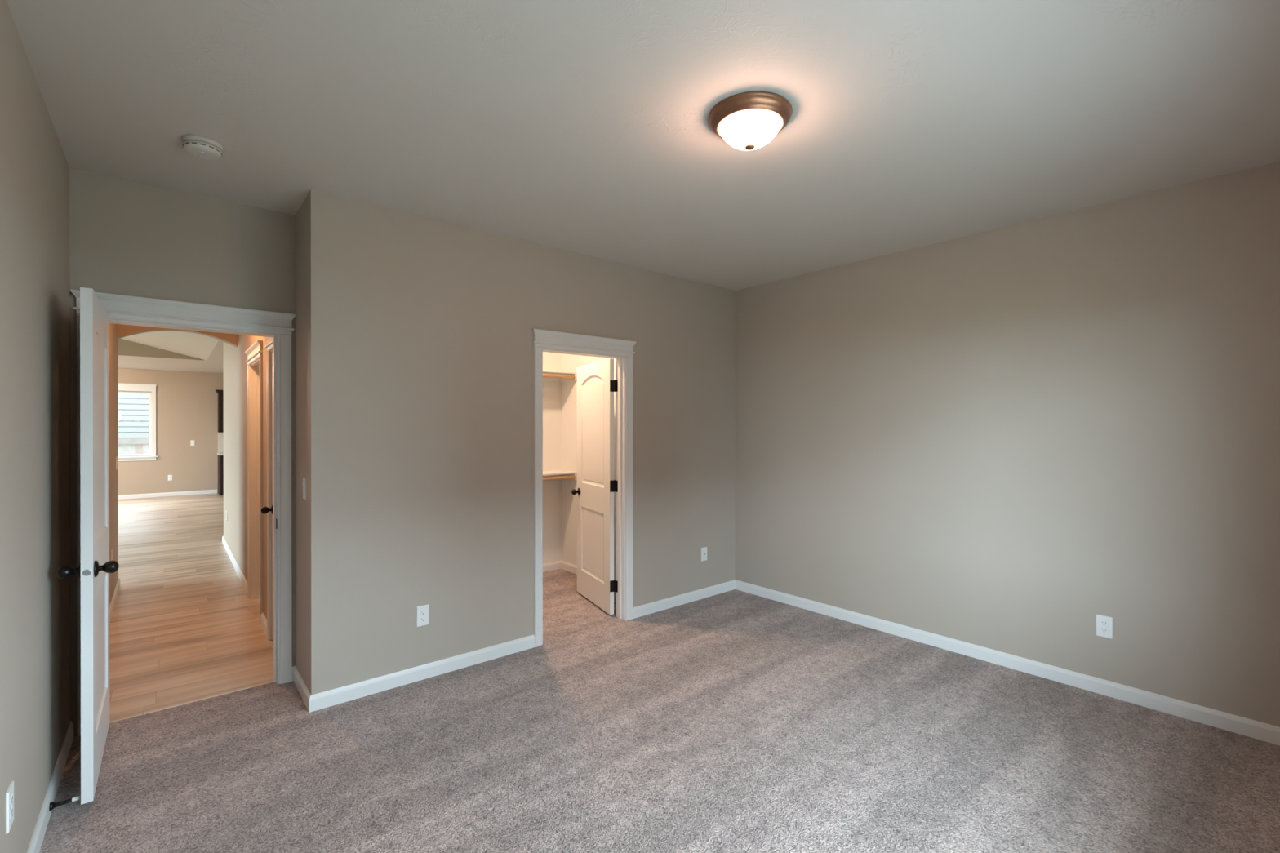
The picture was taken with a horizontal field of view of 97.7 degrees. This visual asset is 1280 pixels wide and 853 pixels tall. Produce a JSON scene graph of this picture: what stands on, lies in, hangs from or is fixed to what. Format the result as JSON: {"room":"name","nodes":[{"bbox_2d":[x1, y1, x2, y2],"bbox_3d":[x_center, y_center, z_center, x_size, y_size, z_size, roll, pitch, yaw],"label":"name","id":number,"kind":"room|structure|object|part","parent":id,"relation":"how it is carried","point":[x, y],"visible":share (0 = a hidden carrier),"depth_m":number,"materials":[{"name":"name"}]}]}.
{"room":"empty bedroom","nodes":[
{"label":"empty bedroom","id":0,"kind":"room"},
{"bbox_2d":[0,0,118,852],"bbox_3d":[-2.560,0.126,2.393,0.126,2.743,7.280,0,0,-40],"label":"wall","id":1,"kind":"structure","parent":0,"point":[35,338],"depth_m":1.95,"materials":[{"name":"beige paint"}]},
{"bbox_2d":[5,781,13,834],"bbox_3d":[-1.855,1.121,1.648,0.008,0.118,0.072,0,0,-40],"label":"wall outlet","id":2,"kind":"object","parent":1,"relation":"attached to","point":[10,793],"visible":1,"depth_m":1.63,"materials":[{"name":"white plastic"}]},
{"bbox_2d":[10,806,13,819],"bbox_3d":[-1.853,1.140,1.649,0.003,0.029,0.033,0,0,-40],"label":"receptacle","id":3,"kind":"object","parent":2,"relation":"attached to","point":[11,807],"depth_m":1.65,"materials":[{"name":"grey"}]},
{"bbox_2d":[10,793,13,806],"bbox_3d":[-1.853,1.101,1.649,0.003,0.029,0.033,0,0,-40],"label":"receptacle","id":4,"kind":"object","parent":2,"relation":"attached to","point":[11,794],"depth_m":1.65,"materials":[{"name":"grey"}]},
{"bbox_2d":[26,720,73,852],"bbox_3d":[-1.447,1.458,1.171,0.013,0.083,3.975,0,0,-40],"label":"baseboard","id":5,"kind":"structure","parent":1,"relation":"attached to","point":[38,834],"depth_m":2.19,"materials":[{"name":"white paint"}]},
{"bbox_2d":[48,795,79,811],"bbox_3d":[-2.230,1.458,2.170,0.082,0.031,0.031,0,0,-40],"label":"door stop","id":6,"kind":"object","parent":5,"relation":"attached to","point":[52,805],"visible":1,"depth_m":2.16,"materials":[{"name":"black metal"}]},
{"bbox_3d":[-2.235,1.458,2.166,0.051,0.018,0.018,0,0,-40],"label":"rod","id":7,"kind":"part","parent":6,"relation":"part of","materials":[{"name":"black metal"}]},
{"bbox_2d":[109,577,119,623],"bbox_3d":[-3.882,1.457,3.976,0.128,0.083,3.183,0,0,-40],"label":"baseboard","id":8,"kind":"structure","parent":1,"relation":"attached to","point":[113,600],"depth_m":4.66,"materials":[{"name":"white paint"}]},
{"bbox_2d":[115,456,118,470],"bbox_3d":[-4.684,0.328,5.010,0.012,0.118,0.072,0,0,-40],"label":"light switch","id":9,"kind":"object","parent":1,"relation":"attached to","point":[117,460],"visible":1,"depth_m":5.00,"materials":[{"name":"white plastic"}]},
{"bbox_2d":[117,338,206,360],"bbox_3d":[-8.521,-1.883,6.462,5.745,1.408,4.478,0,0,-40],"label":"wall","id":10,"kind":"structure","parent":0,"point":[125,348],"depth_m":9.48,"materials":[{"name":"beige paint"}]},
{"bbox_2d":[117,330,222,373],"bbox_3d":[-7.638,-1.936,8.402,9.830,1.508,8.460,0,0,-40],"label":"ceiling","id":11,"kind":"structure","parent":0,"point":[203,347],"depth_m":9.40,"materials":[{"name":"grey paint"}]},
{"bbox_2d":[117,368,223,495],"bbox_3d":[-10.419,-0.652,11.690,9.830,4.270,0.150,0,0,-40],"label":"wall","id":12,"kind":"structure","parent":0,"point":[187,402],"depth_m":12.03,"materials":[{"name":"beige paint"}]},
{"bbox_2d":[117,382,158,461],"bbox_3d":[-10.687,-0.087,11.412,1.290,1.590,0.170,0,0,-40],"label":"window","id":13,"kind":"structure","parent":12,"relation":"in","point":[150,389],"depth_m":11.73,"materials":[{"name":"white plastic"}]},
{"bbox_3d":[-10.668,0.634,11.390,1.290,0.022,0.110,0,0,-40],"label":"sill","id":14,"kind":"part","parent":13,"relation":"part of","materials":[{"name":"white paint"}]},
{"bbox_3d":[-10.659,-0.054,11.378,1.230,1.355,0.018,0,0,-40],"label":"casing","id":15,"kind":"part","parent":13,"relation":"part of","materials":[{"name":"white paint"}]},
{"bbox_2d":[118,489,217,499],"bbox_3d":[-11.718,1.447,10.488,6.060,0.083,0.013,0,0,-40],"label":"baseboard","id":16,"kind":"structure","parent":12,"relation":"attached to","point":[206,491],"depth_m":11.88,"materials":[{"name":"white paint"}]},
{"bbox_2d":[168,475,172,480],"bbox_3d":[-10.021,1.094,11.927,0.072,0.118,0.008,0,0,-40],"label":"wall outlet","id":17,"kind":"object","parent":12,"relation":"attached to","point":[170,477],"visible":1,"depth_m":11.93,"materials":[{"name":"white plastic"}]},
{"bbox_2d":[190,440,195,445],"bbox_3d":[-9.732,0.359,12.167,0.072,0.118,0.012,0,0,-40],"label":"light switch","id":18,"kind":"object","parent":12,"relation":"attached to","point":[192,442],"visible":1,"depth_m":12.16,"materials":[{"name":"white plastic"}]},
{"bbox_2d":[215,389,223,432],"bbox_3d":[-8.958,-0.336,12.589,0.945,0.925,0.364,0,0,-40],"label":"upper cabinet","id":19,"kind":"object","parent":12,"relation":"attached to","point":[220,393],"visible":0.09,"depth_m":12.22,"materials":[{"name":"brown wood"}]},
{"bbox_3d":[-8.958,-0.766,12.588,0.945,0.065,0.364,0,0,-40],"label":"crown","id":20,"kind":"part","parent":19,"relation":"part of","materials":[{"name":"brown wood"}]},
{"bbox_3d":[-9.014,-0.302,12.347,0.433,0.833,0.022,0,0,-40],"label":"door","id":21,"kind":"part","parent":19,"relation":"part of","materials":[{"name":"brown wood"}]},
{"bbox_2d":[116,324,238,347],"bbox_3d":[-4.480,-1.033,5.456,0.903,0.435,0.120,0,0,-40],"label":"wall","id":22,"kind":"structure","parent":0,"point":[122,331],"depth_m":5.35,"materials":[{"name":"beige paint"}]},
{"bbox_2d":[69,168,295,735],"bbox_3d":[-2.429,0.125,3.043,1.166,2.743,0.115,0,0,-40],"label":"wall","id":23,"kind":"structure","parent":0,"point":[127,237],"depth_m":2.94,"materials":[{"name":"beige paint"}]},
{"bbox_2d":[56,287,119,804],"bbox_3d":[-2.402,0.464,2.473,0.177,2.012,0.766,0,0,-40],"label":"door","id":24,"kind":"structure","parent":23,"relation":"in","point":[94,570],"depth_m":2.21,"materials":[{"name":"white paint"}]},
{"bbox_3d":[-2.218,0.571,2.216,0.012,0.067,0.067,0,0,-40],"label":"knob","id":25,"kind":"part","parent":24,"relation":"part of","materials":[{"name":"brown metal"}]},
{"bbox_3d":[-2.181,0.571,2.246,0.012,0.067,0.067,0,0,-40],"label":"knob","id":26,"kind":"part","parent":24,"relation":"part of","materials":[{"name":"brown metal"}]},
{"bbox_3d":[-2.396,0.024,2.477,0.003,0.858,0.467,0,0,-40],"label":"panel","id":27,"kind":"part","parent":24,"relation":"part of","materials":[{"name":"white wood"}]},
{"bbox_3d":[-2.396,0.975,2.479,0.003,0.496,0.467,0,0,-40],"label":"panel","id":28,"kind":"part","parent":24,"relation":"part of","materials":[{"name":"white wood"}]},
{"bbox_2d":[70,288,295,736],"bbox_3d":[-2.638,0.419,3.368,1.023,2.153,0.947,0,0,-40],"label":"door frame","id":29,"kind":"structure","parent":23,"relation":"attached to","point":[120,308],"depth_m":3.25,"materials":[{"name":"white paint"}]},
{"bbox_3d":[-2.701,0.481,2.728,0.064,2.032,0.017,0,0,-40],"label":"casing","id":30,"kind":"part","parent":29,"relation":"part of","materials":[{"name":"white paint"}]},
{"bbox_3d":[-2.616,0.483,3.942,0.017,2.024,0.064,0,0,-40],"label":"casing","id":31,"kind":"part","parent":29,"relation":"part of","materials":[{"name":"white paint"}]},
{"bbox_3d":[-2.069,0.480,3.263,0.064,2.032,0.017,0,0,-40],"label":"casing","id":32,"kind":"part","parent":29,"relation":"part of","materials":[{"name":"white paint"}]},
{"bbox_2d":[222,334,267,619],"bbox_3d":[-3.713,0.121,5.340,0.115,2.743,5.050,0,0,-40],"label":"wall","id":33,"kind":"structure","parent":0,"point":[234,364],"depth_m":5.73,"materials":[{"name":"beige paint"}]},
{"bbox_2d":[222,535,247,594],"bbox_3d":[-4.412,1.454,6.068,0.013,0.083,3.020,0,0,-40],"label":"baseboard","id":34,"kind":"structure","parent":33,"relation":"attached to","point":[242,577],"depth_m":5.82,"materials":[{"name":"white paint"}]},
{"bbox_2d":[244,339,262,622],"bbox_3d":[-3.122,0.419,4.616,0.149,2.149,0.896,0,0,-40],"label":"door frame","id":35,"kind":"structure","parent":33,"relation":"attached to","point":[255,353],"depth_m":4.87,"materials":[{"name":"white paint"}]},
{"bbox_3d":[-3.417,0.479,4.888,0.017,2.028,0.064,0,0,-40],"label":"casing","id":36,"kind":"part","parent":35,"relation":"part of","materials":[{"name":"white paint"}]},
{"bbox_3d":[-2.903,0.480,4.281,0.017,2.028,0.064,0,0,-40],"label":"casing","id":37,"kind":"part","parent":35,"relation":"part of","materials":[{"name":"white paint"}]},
{"bbox_2d":[260,612,266,635],"bbox_3d":[-2.758,1.457,4.114,0.013,0.083,0.380,0,0,-40],"label":"baseboard","id":38,"kind":"structure","parent":33,"relation":"attached to","point":[263,620],"depth_m":4.14,"materials":[{"name":"white paint"}]},
{"bbox_2d":[260,351,273,640],"bbox_3d":[-2.379,0.485,3.654,0.106,2.005,0.664,0,0,-40],"label":"door","id":39,"kind":"structure","parent":33,"relation":"in","point":[264,509],"depth_m":3.88,"materials":[{"name":"white paint"}]},
{"bbox_3d":[-2.546,0.575,3.869,0.012,0.067,0.067,0,0,-40],"label":"knob","id":40,"kind":"part","parent":39,"relation":"part of","materials":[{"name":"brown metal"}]},
{"bbox_2d":[294,196,306,686],"bbox_3d":[-1.875,0.125,3.202,0.115,2.743,0.359,0,0,-40],"label":"wall","id":41,"kind":"structure","parent":0,"point":[300,217],"depth_m":3.15,"materials":[{"name":"beige paint"}]},
{"bbox_2d":[302,477,306,499],"bbox_3d":[-1.841,0.339,3.063,0.012,0.118,0.072,0,0,-40],"label":"light switch","id":42,"kind":"object","parent":41,"relation":"attached to","point":[304,484],"visible":1,"depth_m":3.05,"materials":[{"name":"white plastic"}]},
{"bbox_2d":[306,189,735,695],"bbox_3d":[-0.419,0.123,4.124,3.530,2.743,0.115,0,0,-40],"label":"wall","id":43,"kind":"structure","parent":0,"point":[420,336],"depth_m":3.45,"materials":[{"name":"beige paint"}]},
{"bbox_2d":[416,604,428,626],"bbox_3d":[-1.286,1.121,3.312,0.072,0.118,0.008,0,0,-40],"label":"wall outlet","id":44,"kind":"object","parent":43,"relation":"attached to","point":[422,611],"visible":1,"depth_m":3.31,"materials":[{"name":"white plastic"}]},
{"bbox_2d":[420,616,426,622],"bbox_3d":[-1.285,1.141,3.311,0.033,0.029,0.003,0,0,-40],"label":"receptacle","id":45,"kind":"object","parent":44,"relation":"attached to","point":[423,619],"depth_m":3.31,"materials":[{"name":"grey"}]},
{"bbox_2d":[420,609,426,615],"bbox_3d":[-1.285,1.101,3.310,0.033,0.029,0.003,0,0,-40],"label":"receptacle","id":46,"kind":"object","parent":44,"relation":"attached to","point":[423,612],"depth_m":3.31,"materials":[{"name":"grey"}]},
{"bbox_2d":[292,560,615,712],"bbox_3d":[-1.280,1.453,4.400,2.608,0.083,1.672,0,0,-40],"label":"baseboard","id":47,"kind":"structure","parent":43,"relation":"attached to","point":[335,696],"depth_m":3.27,"materials":[{"name":"white paint"}]},
{"bbox_2d":[531,328,636,647],"bbox_3d":[-0.418,0.418,4.103,0.898,2.153,0.149,0,0,-40],"label":"door frame","id":48,"kind":"structure","parent":43,"relation":"attached to","point":[544,340],"depth_m":4.29,"materials":[{"name":"white paint"}]},
{"bbox_3d":[-0.691,0.479,3.808,0.064,2.032,0.017,0,0,-40],"label":"casing","id":49,"kind":"part","parent":48,"relation":"part of","materials":[{"name":"white paint"}]},
{"bbox_3d":[-0.082,0.478,4.323,0.064,2.032,0.017,0,0,-40],"label":"casing","id":50,"kind":"part","parent":48,"relation":"part of","materials":[{"name":"white paint"}]},
{"bbox_2d":[571,358,617,614],"bbox_3d":[-0.376,0.472,4.684,0.177,2.008,0.754,0,0,-28],"label":"door","id":51,"kind":"structure","parent":43,"relation":"in","point":[597,486],"depth_m":4.63,"materials":[{"name":"white paint"}]},
{"bbox_3d":[-0.393,0.032,4.698,0.004,0.854,0.423,0,0,-28],"label":"panel","id":52,"kind":"part","parent":51,"relation":"part of","materials":[{"name":"white wood"}]},
{"bbox_3d":[-0.393,0.981,4.700,0.004,0.496,0.423,0,0,-28],"label":"panel","id":53,"kind":"part","parent":51,"relation":"part of","materials":[{"name":"white wood"}]},
{"bbox_2d":[701,546,706,561],"bbox_3d":[0.563,1.113,4.872,0.072,0.116,0.014,0,0,-40],"label":"wall plate","id":54,"kind":"object","parent":43,"relation":"attached to","point":[704,550],"visible":1,"depth_m":4.87,"materials":[{"name":"white plastic"}]},
{"bbox_2d":[542,351,561,564],"bbox_3d":[-1.564,0.121,5.329,2.068,2.743,0.115,0,0,-40],"label":"wall","id":55,"kind":"structure","parent":0,"point":[552,391],"depth_m":5.80,"materials":[{"name":"white paint"}]},
{"bbox_2d":[542,369,577,382],"bbox_3d":[-1.431,-0.504,5.171,1.834,0.085,0.294,0,0,-40],"label":"closet shelf","id":56,"kind":"object","parent":55,"relation":"attached to","point":[544,371],"visible":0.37,"depth_m":5.67,"materials":[{"name":"white paint"}]},
{"bbox_2d":[542,373,576,380],"bbox_3d":[-1.349,-0.495,5.060,1.812,0.054,0.054,0,0,-40],"label":"closet rod","id":57,"kind":"object","parent":56,"relation":"attached to","point":[574,377],"visible":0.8,"depth_m":5.52,"materials":[{"name":"brown wood"}]},
{"bbox_2d":[542,470,577,479],"bbox_3d":[-1.431,0.501,5.173,1.834,0.085,0.294,0,0,-40],"label":"closet shelf","id":58,"kind":"object","parent":55,"relation":"attached to","point":[555,473],"visible":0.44,"depth_m":5.65,"materials":[{"name":"white paint"}]},
{"bbox_2d":[542,474,576,480],"bbox_3d":[-1.349,0.511,5.062,1.812,0.054,0.054,0,0,-40],"label":"closet rod","id":59,"kind":"object","parent":58,"relation":"attached to","point":[574,477],"visible":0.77,"depth_m":5.52,"materials":[{"name":"brown wood"}]},
{"bbox_2d":[561,353,615,578],"bbox_3d":[-0.283,0.121,5.327,0.115,2.743,1.543,0,0,-40],"label":"wall","id":60,"kind":"structure","parent":0,"point":[570,362],"depth_m":5.75,"materials":[{"name":"white paint"}]},
{"bbox_2d":[6,0,1279,290],"bbox_3d":[0.213,-1.306,2.562,4.580,0.120,4.260,0,0,-40],"label":"ceiling","id":61,"kind":"structure","parent":0,"point":[581,126],"depth_m":2.19,"materials":[{"name":"grey paint"}]},
{"bbox_2d":[182,134,222,159],"bbox_3d":[-1.917,-1.218,2.452,0.142,0.054,0.142,0,0,0],"label":"smoke detector","id":62,"kind":"object","parent":61,"relation":"attached to","point":[199,146],"visible":1,"depth_m":2.42,"materials":[{"name":"grey plastic"}]},
{"bbox_2d":[708,91,792,150],"bbox_3d":[0.439,-1.175,2.236,0.329,0.139,0.329,0,0,-40],"label":"ceiling light","id":63,"kind":"object","parent":61,"relation":"attached to","point":[746,121],"visible":1,"depth_m":2.15,"materials":[{"name":"white glass"}]},
{"bbox_3d":[0.439,-1.160,2.236,0.250,0.082,0.250,0,0,-40],"label":"lamp shade","id":64,"kind":"part","parent":63,"relation":"part of","materials":[{"name":"white glass"}]},
{"bbox_2d":[39,493,1279,852],"bbox_3d":[-5.286,1.542,5.629,9.800,0.100,15.940,0,0,-40],"label":"floor","id":65,"kind":"structure","parent":0,"point":[735,721],"depth_m":2.60,"materials":[{"name":"beige carpet"}]},
{"bbox_2d":[109,680,274,723],"bbox_3d":[-2.429,1.500,3.048,0.752,0.013,0.030,0,0,-40],"label":"threshold","id":66,"kind":"object","parent":65,"relation":"on","point":[273,681],"visible":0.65,"depth_m":3.03,"materials":[{"name":"brown wood"}]},
{"bbox_2d":[217,454,223,495],"bbox_3d":[-8.851,1.050,12.499,0.900,0.862,0.644,0,0,-40],"label":"base cabinet","id":67,"kind":"object","parent":65,"relation":"on","point":[220,458],"visible":0.06,"depth_m":12.02,"materials":[{"name":"brown wood"}]},
{"bbox_2d":[217,432,223,455],"bbox_3d":[-8.860,0.374,12.497,0.915,0.490,0.634,0,0,-40],"label":"countertop","id":68,"kind":"structure","parent":67,"relation":"on","point":[220,435],"depth_m":12.47,"materials":[{"name":"laminate"}]},
{"bbox_3d":[-8.834,0.710,12.135,0.433,0.153,0.022,0,0,-40],"label":"drawer","id":69,"kind":"part","parent":67,"relation":"part of","materials":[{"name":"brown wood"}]},
{"bbox_3d":[-8.834,1.084,12.136,0.433,0.565,0.022,0,0,-40],"label":"door","id":70,"kind":"part","parent":67,"relation":"part of","materials":[{"name":"brown wood"}]},
{"bbox_2d":[735,161,1279,727],"bbox_3d":[2.058,0.124,3.839,0.115,2.743,3.521,0,0,-40],"label":"wall","id":71,"kind":"structure","parent":0,"point":[1007,439],"depth_m":3.33,"materials":[{"name":"beige paint"}]},
{"bbox_2d":[632,579,1279,746],"bbox_3d":[1.544,1.454,3.406,1.232,0.083,3.521,0,0,-40],"label":"baseboard","id":72,"kind":"structure","parent":71,"relation":"attached to","point":[1265,732],"depth_m":3.45,"materials":[{"name":"white paint"}]},
{"bbox_2d":[1096,614,1112,639],"bbox_3d":[2.589,1.116,3.119,0.008,0.118,0.072,0,0,-40],"label":"wall outlet","id":73,"kind":"object","parent":71,"relation":"attached to","point":[1104,624],"visible":1,"depth_m":3.12,"materials":[{"name":"white plastic"}]},
{"bbox_2d":[1100,627,1107,633],"bbox_3d":[2.588,1.136,3.118,0.003,0.029,0.033,0,0,-40],"label":"receptacle","id":74,"kind":"object","parent":73,"relation":"attached to","point":[1103,630],"depth_m":3.12,"materials":[{"name":"grey plastic"}]},
{"bbox_2d":[1100,620,1107,626],"bbox_3d":[2.588,1.097,3.118,0.003,0.029,0.033,0,0,-40],"label":"receptacle","id":75,"kind":"object","parent":73,"relation":"attached to","point":[1103,623],"depth_m":3.12,"materials":[{"name":"grey plastic"}]},
{"label":"outside","id":76,"kind":"structure","parent":0,"visible":0},
{"bbox_3d":[-2.996,2.041,6.638,64.000,0.400,66.000,0,0,-40],"label":"ground","id":77,"kind":"structure","parent":76,"visible":0},
{"bbox_2d":[117,393,148,453],"bbox_3d":[-15.018,-0.451,16.504,14.400,5.152,4.800,0,0,-40],"label":"house","id":78,"kind":"structure","parent":77,"relation":"on","point":[133,408],"depth_m":15.06,"materials":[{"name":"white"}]},
{"bbox_2d":[118,438,148,454],"bbox_3d":[-12.017,1.186,12.876,4.890,1.830,0.056,0,0,-40],"label":"wooden fence","id":79,"kind":"object","parent":77,"relation":"on","point":[126,446],"visible":0.06,"depth_m":13.03,"materials":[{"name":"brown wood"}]},
{"bbox_3d":[-12.045,0.341,12.839,4.800,0.140,0.038,0,0,-40],"label":"rail","id":80,"kind":"part","parent":79,"relation":"part of","materials":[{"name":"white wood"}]}
]}

